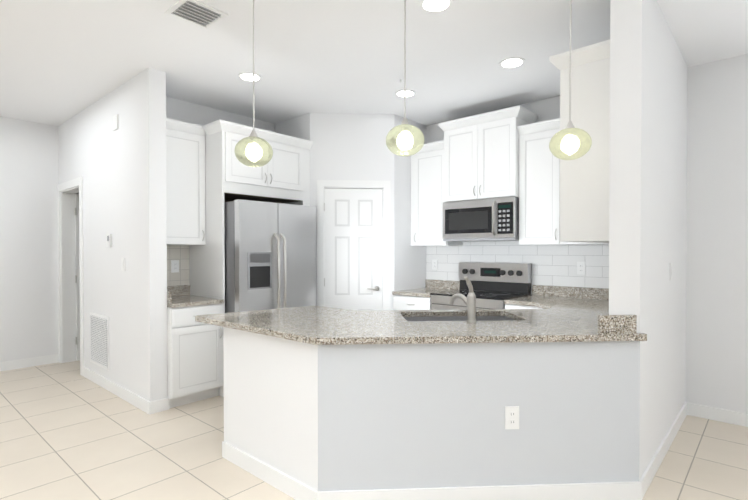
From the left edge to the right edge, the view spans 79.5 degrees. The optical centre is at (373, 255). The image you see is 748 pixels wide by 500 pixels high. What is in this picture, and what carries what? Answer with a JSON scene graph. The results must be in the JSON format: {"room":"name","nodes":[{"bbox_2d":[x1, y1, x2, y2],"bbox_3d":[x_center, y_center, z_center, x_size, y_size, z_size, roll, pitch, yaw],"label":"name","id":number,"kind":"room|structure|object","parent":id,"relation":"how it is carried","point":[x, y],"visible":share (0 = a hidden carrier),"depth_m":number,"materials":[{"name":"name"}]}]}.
{"room":"kitchen","nodes":[
{"label":"kitchen","id":0,"kind":"room"},
{"bbox_2d":[0,116,78,361],"bbox_3d":[-4.781,-0.126,4.416,0.140,2.840,8.940,1,1,42],"label":"wall","id":1,"kind":"structure","parent":0,"point":[29,166],"depth_m":5.20,"materials":[{"name":"white paint"}]},
{"bbox_2d":[58,67,166,401],"bbox_3d":[-2.770,-0.128,4.609,2.610,2.840,0.140,1,1,42],"label":"wall","id":2,"kind":"structure","parent":0,"point":[121,170],"depth_m":4.00,"materials":[{"name":"white paint"}]},
{"bbox_2d":[57,177,83,375],"bbox_3d":[-3.408,0.218,5.169,0.913,2.135,0.156,1,1,42],"label":"door frame","id":3,"kind":"structure","parent":2,"relation":"attached to","point":[67,191],"depth_m":5.39,"materials":[{"name":"white wood"}]},
{"bbox_2d":[74,194,79,360],"bbox_3d":[-3.378,0.262,5.734,0.040,2.025,0.736,1,1,42],"label":"hall door","id":4,"kind":"structure","parent":2,"relation":"in","point":[77,275],"depth_m":5.46,"materials":[{"name":"white wood"}]},
{"bbox_2d":[90,312,108,370],"bbox_3d":[-2.752,0.843,4.497,0.540,0.520,0.018,1,1,42],"label":"air vent","id":5,"kind":"object","parent":2,"relation":"in","point":[99,339],"visible":1,"depth_m":4.47,"materials":[{"name":"white metal"}]},
{"bbox_2d":[106,234,111,246],"bbox_3d":[-2.511,-0.144,4.268,0.090,0.120,0.023,1,1,42],"label":"switch","id":6,"kind":"object","parent":2,"relation":"attached to","point":[109,240],"visible":1,"depth_m":4.24,"materials":[{"name":"white plastic"}]},
{"bbox_2d":[113,114,118,130],"bbox_3d":[-2.380,-1.228,4.147,0.110,0.130,0.014,1,1,42],"label":"door chime","id":7,"kind":"object","parent":2,"relation":"attached to","point":[116,122],"visible":0.86,"depth_m":4.13,"materials":[{"name":"white plastic"}]},
{"bbox_2d":[166,96,274,267],"bbox_3d":[-1.311,-0.135,5.265,0.140,2.840,2.780,1,1,42],"label":"wall","id":8,"kind":"structure","parent":0,"point":[187,112],"depth_m":4.63,"materials":[{"name":"white paint"}]},
{"bbox_2d":[166,118,205,244],"bbox_3d":[-1.883,-0.664,4.230,0.368,1.120,0.476,1,1,42],"label":"upper cabinet","id":9,"kind":"object","parent":8,"relation":"attached to","point":[185,170],"visible":0.71,"depth_m":4.16,"materials":[{"name":"white wood"}]},
{"bbox_2d":[274,113,426,309],"bbox_3d":[-0.272,-0.136,5.359,1.290,2.840,1.260,1,1,42],"label":"wall","id":10,"kind":"structure","parent":0,"point":[349,146],"depth_m":4.92,"materials":[{"name":"white paint"}]},
{"bbox_2d":[324,188,382,309],"bbox_3d":[-0.226,0.274,4.944,0.477,2.019,0.490,1,1,42],"label":"pantry door","id":11,"kind":"structure","parent":10,"relation":"in","point":[353,279],"depth_m":4.93,"materials":[{"name":"white wood"}]},
{"bbox_2d":[317,180,389,309],"bbox_3d":[-0.222,0.233,4.965,0.800,2.110,0.116,0,1,-3],"label":"door frame","id":12,"kind":"structure","parent":10,"relation":"attached to","point":[322,185],"depth_m":4.90,"materials":[{"name":"white wood"}]},
{"bbox_2d":[0,361,747,499],"bbox_3d":[-0.793,1.357,0.888,10.810,0.050,8.940,1,1,42],"label":"floor","id":13,"kind":"structure","parent":0,"point":[68,431],"depth_m":3.00,"materials":[{"name":"tile"}]},
{"bbox_2d":[167,303,223,407],"bbox_3d":[-1.762,0.865,4.139,0.692,0.864,0.476,1,1,42],"label":"base cabinet","id":14,"kind":"object","parent":13,"relation":"on","point":[195,362],"visible":0.71,"depth_m":3.90,"materials":[{"name":"white wood"}]},
{"bbox_2d":[167,295,223,307],"bbox_3d":[-1.771,0.415,4.142,0.668,0.035,0.476,1,1,42],"label":"countertop","id":15,"kind":"structure","parent":14,"relation":"on","point":[185,301],"depth_m":4.01,"materials":[{"name":"stone"}]},
{"bbox_2d":[189,120,312,396],"bbox_3d":[-1.276,0.031,4.680,0.688,2.520,1.088,1,1,42],"label":"enclosure","id":16,"kind":"object","parent":13,"relation":"on","point":[282,175],"visible":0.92,"depth_m":4.30,"materials":[{"name":"white wood"}]},
{"bbox_2d":[224,199,315,312],"bbox_3d":[-1.175,0.392,4.582,0.899,1.800,0.900,1,1,42],"label":"refrigerator","id":17,"kind":"object","parent":13,"relation":"on","point":[270,255],"visible":0.46,"depth_m":4.23,"materials":[{"name":"grey metal"}]},
{"bbox_2d":[393,295,431,309],"bbox_3d":[0.592,0.856,4.994,0.496,0.864,0.672,1,1,42],"label":"base cabinet","id":18,"kind":"object","parent":13,"relation":"on","point":[402,302],"visible":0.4,"depth_m":4.76,"materials":[{"name":"white wood"}]},
{"bbox_2d":[392,288,451,297],"bbox_3d":[0.599,0.405,4.998,0.494,0.035,0.648,1,1,42],"label":"countertop","id":19,"kind":"structure","parent":18,"relation":"on","point":[422,292],"depth_m":4.90,"materials":[{"name":"stone"}]},
{"bbox_2d":[430,262,531,309],"bbox_3d":[1.064,0.685,4.545,0.792,1.215,0.692,1,1,42],"label":"range","id":20,"kind":"object","parent":13,"relation":"on","point":[510,280],"visible":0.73,"depth_m":4.58,"materials":[{"name":"silver metal"}]},
{"bbox_2d":[505,304,542,308],"bbox_3d":[1.572,0.865,4.123,0.518,0.864,0.672,1,1,42],"label":"base cabinet","id":21,"kind":"object","parent":13,"relation":"on","point":[509,306],"depth_m":3.98,"materials":[{"name":"white wood"}]},
{"bbox_3d":[0.327,0.877,3.035,1.865,0.864,1.640,1,1,42],"label":"base cabinet","id":22,"kind":"object","parent":13,"relation":"on","visible":0},
{"bbox_2d":[195,295,646,344],"bbox_3d":[0.678,0.423,3.366,2.454,0.035,2.983,1,1,42],"label":"countertop","id":23,"kind":"structure","parent":22,"relation":"on","point":[562,319],"depth_m":2.70,"materials":[{"name":"stone"}]},
{"bbox_2d":[404,316,513,320],"bbox_3d":[0.586,0.544,3.066,0.800,0.199,0.450,0,1,-3],"label":"sink","id":24,"kind":"object","parent":23,"relation":"in","point":[459,318],"depth_m":3.28,"materials":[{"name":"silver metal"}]},
{"bbox_2d":[449,276,476,322],"bbox_3d":[0.528,0.265,2.819,0.226,0.292,0.176,1,1,42],"label":"faucet","id":25,"kind":"object","parent":23,"relation":"on","point":[469,300],"visible":1,"depth_m":2.76,"materials":[{"name":"silver metal"}]},
{"bbox_2d":[0,0,747,125],"bbox_3d":[-0.793,-1.547,0.857,10.810,0.080,8.940,1,1,42],"label":"ceiling","id":26,"kind":"structure","parent":0,"point":[62,61],"depth_m":3.36,"materials":[{"name":"white paint"}]},
{"bbox_2d":[164,0,227,28],"bbox_3d":[-1.118,-1.515,2.832,0.280,0.026,0.280,1,1,42],"label":"ceiling vent","id":27,"kind":"object","parent":26,"relation":"in","point":[199,14],"visible":1,"depth_m":2.81,"materials":[{"name":"white metal"}]},
{"bbox_2d":[238,72,261,81],"bbox_3d":[-1.066,-1.536,3.869,0.200,0.008,0.200,1,1,42],"label":"recessed light","id":28,"kind":"object","parent":26,"relation":"in","point":[246,76],"visible":0.96,"depth_m":3.85,"materials":[{"name":"white"}]},
{"bbox_2d":[234,0,272,166],"bbox_3d":[-0.666,-1.009,2.489,0.206,1.032,0.206,1,1,42],"label":"pendant light","id":29,"kind":"object","parent":26,"relation":"hanging from","point":[253,149],"visible":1,"depth_m":2.43,"materials":[{"name":"green glass"}]},
{"bbox_2d":[386,0,423,155],"bbox_3d":[0.165,-1.028,2.393,0.206,0.992,0.206,1,1,42],"label":"pendant light","id":30,"kind":"object","parent":26,"relation":"hanging from","point":[404,138],"visible":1,"depth_m":2.33,"materials":[{"name":"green glass"}]},
{"bbox_2d":[395,89,415,96],"bbox_3d":[0.298,-1.541,4.276,0.200,0.008,0.200,1,1,42],"label":"recessed light","id":31,"kind":"object","parent":26,"relation":"in","point":[409,93],"visible":0.9,"depth_m":4.26,"materials":[{"name":"white"}]},
{"bbox_2d":[420,0,452,12],"bbox_3d":[0.376,-1.524,2.722,0.200,0.008,0.200,1,1,42],"label":"recessed light","id":32,"kind":"object","parent":26,"relation":"in","point":[433,6],"visible":1,"depth_m":2.73,"materials":[{"name":"white"}]},
{"bbox_2d":[499,57,524,67],"bbox_3d":[1.097,-1.533,3.579,0.200,0.008,0.200,1,1,42],"label":"recessed light","id":33,"kind":"object","parent":26,"relation":"in","point":[513,62],"visible":1,"depth_m":3.56,"materials":[{"name":"white"}]},
{"bbox_2d":[549,0,591,159],"bbox_3d":[1.034,-1.015,2.370,0.206,1.017,0.206,1,1,42],"label":"pendant light","id":34,"kind":"object","parent":26,"relation":"hanging from","point":[570,141],"visible":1,"depth_m":2.31,"materials":[{"name":"green glass"}]},
{"bbox_2d":[223,327,639,490],"bbox_3d":[0.240,0.881,2.697,2.144,0.864,1.266,1,1,42],"label":"wall","id":35,"kind":"structure","parent":0,"point":[356,417],"depth_m":2.38,"materials":[{"name":"white paint"}]},
{"bbox_2d":[0,354,747,499],"bbox_3d":[-0.793,1.282,0.887,10.530,0.100,8.660,1,1,42],"label":"baseboard","id":36,"kind":"structure","parent":35,"relation":"attached to","point":[295,489],"depth_m":2.42,"materials":[{"name":"white wood"}]},
{"bbox_2d":[505,406,518,428],"bbox_3d":[0.730,0.856,2.378,0.075,0.120,0.008,0,1,-3],"label":"outlet","id":37,"kind":"object","parent":35,"relation":"attached to","point":[511,417],"visible":1,"depth_m":2.38,"materials":[{"name":"white plastic"}]},
{"bbox_2d":[427,54,747,412],"bbox_3d":[2.888,-0.116,3.488,8.780,2.840,0.140,1,1,42],"label":"wall","id":38,"kind":"structure","parent":0,"point":[717,267],"depth_m":3.56,"materials":[{"name":"white paint"}]},
{"bbox_2d":[167,241,636,333],"bbox_3d":[0.186,0.128,3.938,3.865,0.542,2.779,1,1,42],"label":"backsplash","id":39,"kind":"structure","parent":38,"relation":"attached to","point":[555,270],"depth_m":4.43,"materials":[{"name":"tile"}]},
{"bbox_2d":[171,260,178,272],"bbox_3d":[-1.953,0.104,4.420,0.008,0.120,0.075,1,1,42],"label":"outlet","id":40,"kind":"object","parent":39,"relation":"attached to","point":[174,263],"depth_m":4.41,"materials":[{"name":"white plastic"}]},
{"bbox_2d":[432,259,437,269],"bbox_3d":[0.718,0.105,5.308,0.075,0.120,0.009,1,1,42],"label":"outlet","id":41,"kind":"object","parent":39,"relation":"attached to","point":[434,262],"depth_m":5.31,"materials":[{"name":"white plastic"}]},
{"bbox_2d":[577,262,585,274],"bbox_3d":[1.944,0.116,4.219,0.075,0.120,0.009,1,1,42],"label":"outlet","id":42,"kind":"object","parent":39,"relation":"attached to","point":[581,268],"depth_m":4.21,"materials":[{"name":"white plastic"}]},
{"bbox_2d":[411,142,462,245],"bbox_3d":[0.703,-0.662,5.101,0.498,1.098,0.338,1,1,42],"label":"upper cabinet","id":43,"kind":"object","parent":38,"relation":"attached to","point":[427,164],"depth_m":4.98,"materials":[{"name":"white wood"}]},
{"bbox_2d":[443,106,534,202],"bbox_3d":[1.168,-0.970,4.644,0.800,0.812,0.398,1,1,42],"label":"upper cabinet","id":44,"kind":"object","parent":38,"relation":"attached to","point":[504,153],"depth_m":4.46,"materials":[{"name":"white wood"}]},
{"bbox_2d":[443,197,518,241],"bbox_3d":[1.142,-0.356,4.621,0.792,0.405,0.458,1,1,42],"label":"microwave","id":45,"kind":"object","parent":44,"relation":"attached to","point":[495,219],"visible":0.98,"depth_m":4.45,"materials":[{"name":"silver metal"}]},
{"bbox_2d":[519,122,550,244],"bbox_3d":[1.654,-0.653,4.256,0.446,1.098,0.338,1,1,42],"label":"upper cabinet","id":46,"kind":"object","parent":38,"relation":"attached to","point":[534,151],"depth_m":4.18,"materials":[{"name":"white wood"}]},
{"bbox_2d":[551,118,606,244],"bbox_3d":[1.921,-0.651,4.019,0.516,1.098,0.338,1,1,42],"label":"upper cabinet","id":47,"kind":"object","parent":38,"relation":"attached to","point":[555,126],"depth_m":4.05,"materials":[{"name":"white wood"}]},
{"bbox_2d":[609,0,687,479],"bbox_3d":[1.908,-0.111,3.045,0.123,2.840,1.825,1,1,42],"label":"wall","id":48,"kind":"structure","parent":0,"point":[648,158],"depth_m":2.61,"materials":[{"name":"white paint"}]},
{"bbox_2d":[549,40,609,243],"bbox_3d":[1.764,-0.653,3.249,0.368,1.120,1.698,1,1,42],"label":"upper cabinet","id":49,"kind":"object","parent":48,"relation":"attached to","point":[584,198],"visible":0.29,"depth_m":2.63,"materials":[{"name":"white wood"}]}
]}

